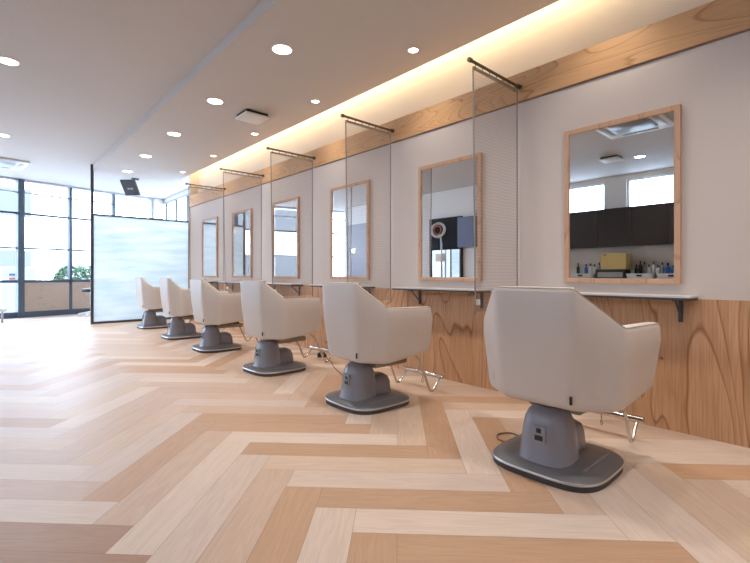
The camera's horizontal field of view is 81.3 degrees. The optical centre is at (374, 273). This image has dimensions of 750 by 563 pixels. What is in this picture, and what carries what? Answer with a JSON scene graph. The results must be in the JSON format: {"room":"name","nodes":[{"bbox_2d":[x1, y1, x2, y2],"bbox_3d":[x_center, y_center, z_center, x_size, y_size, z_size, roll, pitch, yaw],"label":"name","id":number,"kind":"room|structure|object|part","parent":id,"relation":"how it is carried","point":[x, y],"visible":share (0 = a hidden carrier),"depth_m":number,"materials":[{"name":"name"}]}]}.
{"room":"salon","nodes":[
{"label":"salon","id":0,"kind":"room"},
{"bbox_2d":[0,0,262,199],"bbox_3d":[-3.714,-2.230,4.133,7.930,0.100,16.312,0,0,-42],"label":"ceiling","id":1,"kind":"structure","parent":0,"point":[88,71],"depth_m":4.66,"materials":[{"name":"paint"}]},
{"bbox_2d":[0,133,10,136],"bbox_3d":[-5.841,-2.175,6.852,0.194,0.009,0.194,0,0,-42],"label":"recessed light","id":2,"kind":"object","parent":1,"relation":"in","point":[1,134],"visible":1,"depth_m":6.86,"materials":[{"name":"white plastic"}]},
{"bbox_2d":[0,56,19,65],"bbox_3d":[-3.753,-2.175,4.466,0.194,0.009,0.194,0,0,-42],"label":"recessed light","id":3,"kind":"object","parent":1,"relation":"in","point":[5,60],"visible":1,"depth_m":4.47,"materials":[{"name":"white plastic"}]},
{"bbox_2d":[0,157,29,169],"bbox_3d":[-7.297,-2.154,8.434,0.880,0.045,0.880,0,0,42],"label":"air conditioner","id":4,"kind":"object","parent":1,"relation":"attached to","point":[7,163],"visible":1,"depth_m":8.47,"materials":[{"name":"white plastic"}]},
{"bbox_2d":[0,161,16,167],"bbox_3d":[-7.297,-2.138,8.434,0.560,0.008,0.560,0,0,42],"label":"grille","id":5,"kind":"object","parent":4,"relation":"attached to","point":[3,164],"depth_m":8.53,"materials":[{"name":"grey metal"}]},
{"bbox_2d":[163,189,189,202],"bbox_3d":[-4.826,-2.240,11.389,0.150,0.320,4.452,0,0,-42],"label":"wall","id":6,"kind":"structure","parent":0,"point":[183,193],"depth_m":11.94,"materials":[{"name":"white paint"}]},
{"bbox_2d":[189,171,197,321],"bbox_3d":[-3.640,-0.729,9.434,0.712,3.457,0.040,0,0,-42],"label":"wall","id":7,"kind":"structure","parent":0,"point":[193,177],"depth_m":9.22,"materials":[{"name":"beige paint"}]},
{"bbox_2d":[93,0,559,181],"bbox_3d":[-0.773,-2.267,4.524,1.580,0.400,12.950,0,0,-42],"label":"ceiling","id":8,"kind":"structure","parent":0,"point":[343,50],"depth_m":4.35,"materials":[{"name":"paint"}]},
{"bbox_2d":[120,178,140,194],"bbox_3d":[-5.574,-1.995,9.961,0.338,0.368,0.264,0,0,0],"label":"speaker","id":9,"kind":"object","parent":8,"relation":"attached to","point":[130,187],"visible":1,"depth_m":9.94},
{"bbox_2d":[140,154,151,157],"bbox_3d":[-4.010,-2.062,7.644,0.194,0.009,0.194,0,0,-42],"label":"recessed light","id":10,"kind":"object","parent":8,"relation":"in","point":[141,155],"visible":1,"depth_m":7.64,"materials":[{"name":"white plastic"}]},
{"bbox_2d":[167,132,180,135],"bbox_3d":[-2.959,-2.062,6.437,0.194,0.009,0.194,0,0,-42],"label":"recessed light","id":11,"kind":"object","parent":8,"relation":"in","point":[168,133],"visible":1,"depth_m":6.41,"materials":[{"name":"white plastic"}]},
{"bbox_2d":[206,98,223,103],"bbox_3d":[-1.909,-2.062,5.216,0.194,0.009,0.194,0,0,-42],"label":"recessed light","id":12,"kind":"object","parent":8,"relation":"in","point":[210,100],"visible":1,"depth_m":5.21,"materials":[{"name":"white plastic"}]},
{"bbox_2d":[235,109,269,124],"bbox_3d":[-1.589,-2.038,5.667,0.330,0.058,0.330,0,0,-42],"label":"ceiling vent","id":13,"kind":"object","parent":8,"relation":"in","point":[250,116],"visible":1,"depth_m":5.61,"materials":[{"name":"white plastic"}]},
{"bbox_2d":[271,43,292,54],"bbox_3d":[-0.854,-2.062,4.013,0.194,0.009,0.194,0,0,-42],"label":"recessed light","id":14,"kind":"object","parent":8,"relation":"in","point":[279,48],"visible":1,"depth_m":4.01,"materials":[{"name":"white plastic"}]},
{"bbox_2d":[311,99,319,102],"bbox_3d":[-0.713,-2.062,5.219,0.110,0.009,0.110,0,0,-42],"label":"recessed light","id":15,"kind":"object","parent":8,"relation":"in","point":[312,100],"visible":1,"depth_m":5.21,"materials":[{"name":"white plastic"}]},
{"bbox_2d":[407,46,418,52],"bbox_3d":[0.353,-2.062,4.025,0.110,0.009,0.110,0,0,-42],"label":"recessed light","id":16,"kind":"object","parent":8,"relation":"in","point":[413,49],"visible":1,"depth_m":4.01,"materials":[{"name":"white plastic"}]},
{"bbox_2d":[0,313,749,562],"bbox_3d":[-3.714,1.042,4.133,7.930,0.083,16.312,0,0,-42],"label":"floor","id":17,"kind":"structure","parent":0,"point":[121,442],"depth_m":2.17,"materials":[{"name":"brown wood"}]},
{"bbox_2d":[0,307,6,322],"bbox_3d":[-7.980,0.850,8.892,0.440,0.300,0.680,0,0,36],"label":"bench","id":18,"kind":"object","parent":17,"relation":"on","point":[2,309],"visible":1,"depth_m":9.00,"materials":[{"name":"plastic"}]},
{"bbox_3d":[-7.980,0.740,8.892,0.440,0.080,0.680,0,0,36],"label":"seat","id":19,"kind":"part","parent":18,"relation":"part of","materials":[{"name":"white plastic"}]},
{"bbox_2d":[77,288,89,316],"bbox_3d":[-6.749,0.670,10.368,0.526,0.660,0.487,0,0,-42],"label":"stool","id":20,"kind":"object","parent":17,"relation":"on","point":[83,289],"visible":0.41,"depth_m":10.21,"materials":[{"name":"black plastic"}]},
{"bbox_3d":[-6.732,0.380,10.359,0.380,0.080,0.380,0,0,-42],"label":"seat","id":21,"kind":"part","parent":20,"relation":"part of","materials":[{"name":"black plastic"}]},
{"bbox_2d":[90,164,188,323],"bbox_3d":[-4.940,-0.589,9.338,1.930,3.178,0.040,0,0,-42],"label":"glass wall","id":22,"kind":"structure","parent":17,"relation":"on","point":[123,249],"depth_m":9.14,"materials":[{"name":"glass"}]},
{"bbox_3d":[-5.637,-0.599,8.707,0.050,3.158,0.040,0,0,-42],"label":"post","id":23,"kind":"part","parent":22,"relation":"part of","materials":[{"name":"metal"}]},
{"bbox_3d":[-4.940,-0.102,9.338,1.930,2.205,0.040,0,0,-42],"label":"frame","id":24,"kind":"part","parent":22,"relation":"part of","materials":[{"name":"metal"}]},
{"bbox_3d":[-4.936,-0.107,9.341,1.840,2.125,0.008,0,0,-42],"label":"frosted pane","id":25,"kind":"part","parent":22,"relation":"part of","materials":[{"name":"white glass"}]},
{"bbox_2d":[135,277,192,328],"bbox_3d":[-4.009,0.531,8.340,0.934,0.937,0.800,0,0,-41],"label":"chair","id":26,"kind":"object","parent":17,"relation":"on","point":[148,296],"visible":0.77,"depth_m":7.95,"materials":[{"name":"beige leather"}]},
{"bbox_3d":[-4.146,0.941,8.221,0.562,0.038,0.570,0,0,-41],"label":"plate","id":27,"kind":"part","parent":26,"relation":"part of","materials":[{"name":"grey metal"}]},
{"bbox_2d":[160,278,225,339],"bbox_3d":[-2.920,0.531,7.053,0.934,0.937,0.800,0,0,-41],"label":"chair","id":28,"kind":"object","parent":17,"relation":"on","point":[176,301],"visible":0.81,"depth_m":6.67,"materials":[{"name":"beige leather"}]},
{"bbox_3d":[-3.057,0.966,6.934,0.568,0.012,0.576,0,0,-41],"label":"edge trim","id":29,"kind":"part","parent":28,"relation":"part of","materials":[{"name":"metal"}]},
{"bbox_3d":[-3.057,0.941,6.934,0.562,0.038,0.570,0,0,-41],"label":"plate","id":30,"kind":"part","parent":28,"relation":"part of","materials":[{"name":"grey metal"}]},
{"bbox_3d":[-2.955,0.690,7.022,0.340,0.050,0.280,0,0,-41],"label":"seat frame","id":31,"kind":"part","parent":28,"relation":"part of","materials":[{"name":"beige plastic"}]},
{"bbox_2d":[190,279,261,352],"bbox_3d":[-1.972,0.531,5.952,0.934,0.937,0.800,0,0,-42],"label":"chair","id":32,"kind":"object","parent":17,"relation":"on","point":[216,309],"visible":0.93,"depth_m":5.60,"materials":[{"name":"beige leather"}]},
{"bbox_3d":[-2.108,0.966,5.831,0.568,0.012,0.576,0,0,-42],"label":"edge trim","id":33,"kind":"part","parent":32,"relation":"part of","materials":[{"name":"metal"}]},
{"bbox_3d":[-2.108,0.941,5.831,0.562,0.038,0.570,0,0,-42],"label":"plate","id":34,"kind":"part","parent":32,"relation":"part of","materials":[{"name":"grey metal"}]},
{"bbox_3d":[-2.007,0.690,5.920,0.340,0.050,0.280,0,0,-42],"label":"seat frame","id":35,"kind":"part","parent":32,"relation":"part of","materials":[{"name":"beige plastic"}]},
{"bbox_2d":[240,280,331,376],"bbox_3d":[-0.920,0.531,4.703,0.934,0.937,0.800,0,0,-44],"label":"chair","id":36,"kind":"object","parent":17,"relation":"on","point":[272,318],"visible":1,"depth_m":4.37,"materials":[{"name":"beige leather"}]},
{"bbox_3d":[-1.051,0.966,4.576,0.568,0.012,0.576,0,0,-44],"label":"edge trim","id":37,"kind":"part","parent":36,"relation":"part of","materials":[{"name":"metal"}]},
{"bbox_3d":[-1.051,0.941,4.576,0.562,0.038,0.570,0,0,-44],"label":"plate","id":38,"kind":"part","parent":36,"relation":"part of","materials":[{"name":"grey metal"}]},
{"bbox_3d":[-0.954,0.690,4.670,0.340,0.050,0.280,0,0,-44],"label":"seat frame","id":39,"kind":"part","parent":36,"relation":"part of","materials":[{"name":"beige plastic"}]},
{"bbox_2d":[317,352,326,357],"bbox_3d":[-0.639,0.971,5.272,0.110,0.058,0.080,0,0,-22],"label":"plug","id":40,"kind":"object","parent":17,"relation":"on","point":[318,354],"visible":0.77,"depth_m":5.24,"materials":[{"name":"black plastic"}]},
{"bbox_2d":[322,282,444,414],"bbox_3d":[0.078,0.531,3.542,0.934,0.937,0.800,0,0,-40],"label":"chair","id":41,"kind":"object","parent":17,"relation":"on","point":[360,329],"visible":1,"depth_m":3.21,"materials":[{"name":"beige leather"}]},
{"bbox_3d":[-0.061,0.941,3.424,0.562,0.038,0.570,0,0,-40],"label":"plate","id":42,"kind":"part","parent":41,"relation":"part of","materials":[{"name":"silver metal"}]},
{"bbox_3d":[-0.061,0.966,3.424,0.568,0.012,0.576,0,0,-40],"label":"edge trim","id":43,"kind":"part","parent":41,"relation":"part of","materials":[{"name":"metal"}]},
{"bbox_3d":[0.042,0.690,3.511,0.340,0.050,0.280,0,0,-40],"label":"seat frame","id":44,"kind":"part","parent":41,"relation":"part of","materials":[{"name":"beige plastic"}]},
{"bbox_2d":[496,432,517,441],"bbox_3d":[0.808,0.994,2.664,0.165,0.010,0.139,0,0,-42],"label":"cable","id":45,"kind":"object","parent":17,"relation":"on","point":[501,432],"visible":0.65,"depth_m":2.71,"materials":[{"name":"rubber"}]},
{"bbox_2d":[484,286,660,492],"bbox_3d":[1.097,0.531,2.443,0.934,0.937,0.800,0,0,-43],"label":"chair","id":46,"kind":"object","parent":17,"relation":"on","point":[553,349],"visible":1,"depth_m":2.11,"materials":[{"name":"beige leather"}]},
{"bbox_2d":[535,435,541,441],"bbox_3d":[0.815,0.818,2.177,0.006,0.025,0.040,0,0,-43],"label":"socket","id":47,"kind":"object","parent":46,"relation":"attached to","point":[538,438],"depth_m":2.17,"materials":[{"name":"black plastic"}]},
{"bbox_3d":[1.063,0.690,2.411,0.340,0.050,0.280,0,0,-43],"label":"seat frame","id":48,"kind":"part","parent":46,"relation":"part of","materials":[{"name":"beige plastic"}]},
{"bbox_3d":[0.964,0.966,2.319,0.568,0.012,0.576,0,0,-43],"label":"edge trim","id":49,"kind":"part","parent":46,"relation":"part of","materials":[{"name":"metal"}]},
{"bbox_3d":[0.964,0.941,2.319,0.562,0.038,0.570,0,0,-43],"label":"plate","id":50,"kind":"part","parent":46,"relation":"part of","materials":[{"name":"grey metal"}]},
{"bbox_2d":[198,0,714,192],"bbox_3d":[0.316,-1.938,4.882,0.145,1.057,12.020,0,0,-42],"label":"wall","id":51,"kind":"structure","parent":0,"point":[562,28],"depth_m":4.12,"materials":[{"name":"beige paint"}]},
{"bbox_2d":[190,0,749,206],"bbox_3d":[0.199,-1.525,4.775,0.162,0.230,12.020,0,0,-42],"label":"trim","id":52,"kind":"structure","parent":51,"relation":"attached to","point":[715,19],"depth_m":3.39,"materials":[{"name":"brown wood"}]},
{"bbox_2d":[190,31,749,300],"bbox_3d":[0.214,-0.628,4.790,0.180,1.564,12.020,0,0,-42],"label":"wall","id":53,"kind":"structure","parent":0,"point":[711,81],"depth_m":3.46,"materials":[{"name":"paint"}]},
{"bbox_2d":[185,183,225,289],"bbox_3d":[-2.941,-0.625,7.612,0.693,1.840,0.039,0,0,-42],"label":"screen","id":54,"kind":"object","parent":53,"relation":"hanging from","point":[206,188],"visible":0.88,"depth_m":7.62,"materials":[{"name":"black metal"}]},
{"bbox_3d":[-3.150,-0.593,7.424,0.042,1.775,0.012,0,0,-42],"label":"edge chain","id":55,"kind":"part","parent":54,"relation":"part of","materials":[{"name":"beige metal"}]},
{"bbox_3d":[-2.934,-1.525,7.619,0.673,0.022,0.021,0,0,-42],"label":"rod","id":56,"kind":"part","parent":54,"relation":"part of","materials":[{"name":"brown metal"}]},
{"bbox_3d":[-2.712,-0.593,7.819,0.011,1.775,0.011,0,0,25],"label":"edge chain","id":57,"kind":"part","parent":54,"relation":"part of","materials":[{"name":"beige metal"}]},
{"bbox_2d":[202,216,217,276],"bbox_3d":[-3.169,-0.501,8.377,0.030,1.131,0.734,0,0,-42],"label":"wall mirror","id":58,"kind":"object","parent":53,"relation":"attached to","point":[210,225],"visible":1,"depth_m":8.34,"materials":[{"name":"brown mirror"}]},
{"bbox_2d":[206,281,219,289],"bbox_3d":[-3.271,0.217,8.365,0.190,0.170,1.030,0,0,-42],"label":"wall shelf","id":59,"kind":"object","parent":53,"relation":"attached to","point":[211,282],"visible":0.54,"depth_m":8.01,"materials":[{"name":"white laminate"}]},
{"bbox_2d":[218,281,239,290],"bbox_3d":[-2.346,0.217,7.341,0.190,0.170,1.030,0,0,-42],"label":"wall shelf","id":60,"kind":"object","parent":53,"relation":"attached to","point":[224,282],"visible":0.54,"depth_m":7.54,"materials":[{"name":"white laminate"}]},
{"bbox_2d":[219,168,263,290],"bbox_3d":[-1.989,-0.625,6.559,0.693,1.840,0.039,0,0,-42],"label":"screen","id":61,"kind":"object","parent":53,"relation":"hanging from","point":[259,175],"visible":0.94,"depth_m":6.55,"materials":[{"name":"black metal"}]},
{"bbox_3d":[-2.198,-0.593,6.370,0.042,1.775,0.012,0,0,-42],"label":"edge chain","id":62,"kind":"part","parent":61,"relation":"part of","materials":[{"name":"beige metal"}]},
{"bbox_3d":[-1.982,-1.525,6.566,0.673,0.022,0.021,0,0,-42],"label":"rod","id":63,"kind":"part","parent":61,"relation":"part of","materials":[{"name":"brown metal"}]},
{"bbox_3d":[-1.760,-0.593,6.766,0.011,1.775,0.011,0,0,-20],"label":"edge chain","id":64,"kind":"part","parent":61,"relation":"part of","materials":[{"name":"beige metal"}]},
{"bbox_2d":[232,208,252,277],"bbox_3d":[-2.244,-0.501,7.353,0.030,1.131,0.734,0,0,-42],"label":"wall mirror","id":65,"kind":"object","parent":53,"relation":"attached to","point":[242,221],"visible":1,"depth_m":7.32,"materials":[{"name":"brown mirror"}]},
{"bbox_2d":[266,283,302,295],"bbox_3d":[-1.397,0.217,6.291,0.190,0.170,1.030,0,0,-42],"label":"wall shelf","id":66,"kind":"object","parent":53,"relation":"attached to","point":[283,284],"visible":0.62,"depth_m":6.03,"materials":[{"name":"white laminate"}]},
{"bbox_2d":[267,284,302,285],"bbox_3d":[-1.397,0.151,6.292,0.188,0.014,1.026,0,0,-42],"label":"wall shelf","id":67,"kind":"object","parent":66,"relation":"on","point":[267,284],"depth_m":5.94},
{"bbox_2d":[272,197,299,278],"bbox_3d":[-1.295,-0.501,6.303,0.030,1.131,0.734,0,0,-42],"label":"wall mirror","id":68,"kind":"object","parent":53,"relation":"attached to","point":[285,213],"visible":0.88,"depth_m":6.27,"materials":[{"name":"brown mirror"}]},
{"bbox_2d":[266,147,315,296],"bbox_3d":[-1.050,-0.625,5.520,0.693,1.840,0.039,0,0,-42],"label":"screen","id":69,"kind":"object","parent":53,"relation":"hanging from","point":[267,148],"visible":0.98,"depth_m":5.50,"materials":[{"name":"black metal"}]},
{"bbox_3d":[-1.259,-0.593,5.331,0.042,1.775,0.012,0,0,-42],"label":"edge chain","id":70,"kind":"part","parent":69,"relation":"part of","materials":[{"name":"beige metal"}]},
{"bbox_3d":[-1.043,-1.525,5.527,0.673,0.022,0.021,0,0,-42],"label":"rod","id":71,"kind":"part","parent":69,"relation":"part of","materials":[{"name":"brown metal"}]},
{"bbox_3d":[-0.822,-0.593,5.727,0.011,1.775,0.011,0,0,25],"label":"edge chain","id":72,"kind":"part","parent":69,"relation":"part of","materials":[{"name":"beige metal"}]},
{"bbox_2d":[310,284,374,293],"bbox_3d":[-0.412,0.217,5.201,0.190,0.170,1.030,0,0,-42],"label":"wall shelf","id":73,"kind":"object","parent":53,"relation":"attached to","point":[311,285],"visible":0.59,"depth_m":4.94,"materials":[{"name":"white laminate"}]},
{"bbox_2d":[330,179,369,279],"bbox_3d":[-0.309,-0.501,5.213,0.030,1.131,0.734,0,0,-42],"label":"wall mirror","id":74,"kind":"object","parent":53,"relation":"attached to","point":[358,193],"visible":1,"depth_m":5.17,"materials":[{"name":"brown wood"}]},
{"bbox_2d":[340,113,393,301],"bbox_3d":[-0.065,-0.625,4.429,0.693,1.840,0.039,0,0,-42],"label":"screen","id":75,"kind":"object","parent":53,"relation":"hanging from","point":[341,115],"visible":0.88,"depth_m":4.38,"materials":[{"name":"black metal"}]},
{"bbox_3d":[-0.274,-0.593,4.241,0.042,1.775,0.012,0,0,-42],"label":"edge chain","id":76,"kind":"part","parent":75,"relation":"part of","materials":[{"name":"beige metal"}]},
{"bbox_3d":[-0.057,-1.525,4.436,0.673,0.022,0.021,0,0,-42],"label":"rod","id":77,"kind":"part","parent":75,"relation":"part of","materials":[{"name":"brown metal"}]},
{"bbox_3d":[0.164,-0.593,4.636,0.011,1.775,0.011,0,0,-20],"label":"edge chain","id":78,"kind":"part","parent":75,"relation":"part of","materials":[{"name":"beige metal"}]},
{"bbox_2d":[392,287,490,307],"bbox_3d":[0.587,0.217,4.095,0.190,0.170,1.030,0,0,-42],"label":"wall shelf","id":79,"kind":"object","parent":53,"relation":"attached to","point":[419,289],"visible":0.98,"depth_m":3.98,"materials":[{"name":"white laminate"}]},
{"bbox_2d":[418,152,482,280],"bbox_3d":[0.690,-0.501,4.107,0.030,1.131,0.734,0,0,-42],"label":"wall mirror","id":80,"kind":"object","parent":53,"relation":"attached to","point":[445,188],"visible":1,"depth_m":4.08,"materials":[{"name":"brown wood"}]},
{"bbox_2d":[190,283,749,447],"bbox_3d":[0.213,0.577,4.788,0.184,0.846,12.020,0,0,-42],"label":"wall panel","id":81,"kind":"object","parent":53,"relation":"attached to","point":[700,387],"depth_m":2.79,"materials":[{"name":"brown wood"}]},
{"bbox_2d":[467,57,521,314],"bbox_3d":[0.923,-0.625,3.336,0.693,1.840,0.039,0,0,-42],"label":"screen","id":82,"kind":"object","parent":53,"relation":"hanging from","point":[469,59],"visible":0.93,"depth_m":3.28,"materials":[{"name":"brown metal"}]},
{"bbox_3d":[0.715,-0.593,3.147,0.042,1.775,0.012,0,0,-42],"label":"edge chain","id":83,"kind":"part","parent":82,"relation":"part of","materials":[{"name":"beige metal"}]},
{"bbox_3d":[0.931,-1.525,3.342,0.673,0.022,0.021,0,0,-42],"label":"rod","id":84,"kind":"part","parent":82,"relation":"part of","materials":[{"name":"brown metal"}]},
{"bbox_3d":[1.152,-0.593,3.543,0.011,1.775,0.011,0,0,-20],"label":"edge chain","id":85,"kind":"part","parent":82,"relation":"part of","materials":[{"name":"beige metal"}]},
{"bbox_2d":[564,104,681,283],"bbox_3d":[1.675,-0.501,3.016,0.030,1.131,0.734,0,0,-42],"label":"wall mirror","id":86,"kind":"object","parent":53,"relation":"attached to","point":[623,176],"visible":1,"depth_m":2.98,"materials":[{"name":"brown wood"}]},
{"bbox_2d":[579,292,697,321],"bbox_3d":[1.573,0.217,3.005,0.190,0.170,1.030,0,0,-42],"label":"wall shelf","id":87,"kind":"object","parent":53,"relation":"attached to","point":[680,298],"visible":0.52,"depth_m":2.75,"materials":[{"name":"white laminate"}]},
{"bbox_2d":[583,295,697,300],"bbox_3d":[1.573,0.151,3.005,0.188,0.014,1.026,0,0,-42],"label":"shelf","id":88,"kind":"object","parent":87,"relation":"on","point":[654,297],"depth_m":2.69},
{"bbox_3d":[-4.826,-0.100,11.389,0.150,2.200,4.452,0,0,-42],"label":"wall","id":89,"kind":"structure","parent":0,"visible":0},
{"bbox_2d":[0,176,163,318],"bbox_3d":[-8.518,-0.590,9.449,0.202,3.180,8.174,0,0,34],"label":"window","id":90,"kind":"structure","parent":89,"relation":"in","point":[33,298],"depth_m":10.43,"materials":[{"name":"clear glass"}]},
{"bbox_3d":[-8.137,-0.580,10.016,0.180,3.160,0.120,0,0,34],"label":"post","id":91,"kind":"part","parent":90,"relation":"part of","materials":[{"name":"grey metal"}]},
{"bbox_3d":[-8.518,0.170,9.449,0.100,0.060,8.174,0,0,34],"label":"sill","id":92,"kind":"part","parent":90,"relation":"part of","materials":[{"name":"grey metal"}]},
{"bbox_3d":[-7.829,0.535,10.435,0.025,0.670,0.920,0,0,34],"label":"plywood panel","id":93,"kind":"part","parent":90,"relation":"part of","materials":[{"name":"beige wood"}]},
{"bbox_3d":[-7.271,0.535,11.266,0.025,0.670,0.960,0,0,34],"label":"plywood panel","id":94,"kind":"part","parent":90,"relation":"part of","materials":[{"name":"beige wood"}]},
{"bbox_2d":[164,193,189,220],"bbox_3d":[-4.770,-1.640,11.305,0.080,0.880,4.252,0,0,-42],"label":"window","id":95,"kind":"structure","parent":89,"relation":"in","point":[186,195],"depth_m":12.02,"materials":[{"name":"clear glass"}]},
{"bbox_3d":[-4.770,-1.640,11.305,0.080,0.880,4.252,0,0,-42],"label":"frame","id":96,"kind":"part","parent":95,"relation":"part of","materials":[{"name":"grey metal"}]},
{"label":"outside","id":97,"kind":"structure","parent":0,"visible":0},
{"bbox_3d":[-15.277,1.220,19.890,64.000,0.200,70.000,0,0,-42],"label":"ground","id":98,"kind":"structure","parent":97,"visible":0},
{"bbox_2d":[0,267,35,312],"bbox_3d":[-9.116,0.470,11.164,0.310,1.300,0.680,0,0,42],"label":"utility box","id":99,"kind":"object","parent":98,"relation":"on","point":[7,290],"visible":0.48,"depth_m":10.94,"materials":[{"name":"metal"}]},
{"bbox_2d":[0,179,41,279],"bbox_3d":[-21.674,-3.480,18.037,4.250,9.200,12.300,0,0,34],"label":"apartment building","id":100,"kind":"structure","parent":98,"relation":"on","point":[33,203],"depth_m":21.37,"materials":[{"name":"white concrete"}]},
{"bbox_2d":[51,265,89,279],"bbox_3d":[-8.732,0.412,12.865,1.352,1.425,0.987,0,0,-42],"label":"shrub","id":101,"kind":"object","parent":98,"relation":"on","point":[61,273],"visible":0.39,"depth_m":12.57,"materials":[{"name":"green plant"}]},
{"bbox_2d":[52,220,89,278],"bbox_3d":[-13.982,-0.880,29.059,4.250,4.000,11.300,0,0,36],"label":"apartment building","id":102,"kind":"structure","parent":98,"relation":"on","point":[80,228],"depth_m":24.09,"materials":[{"name":"white concrete"}]}
]}

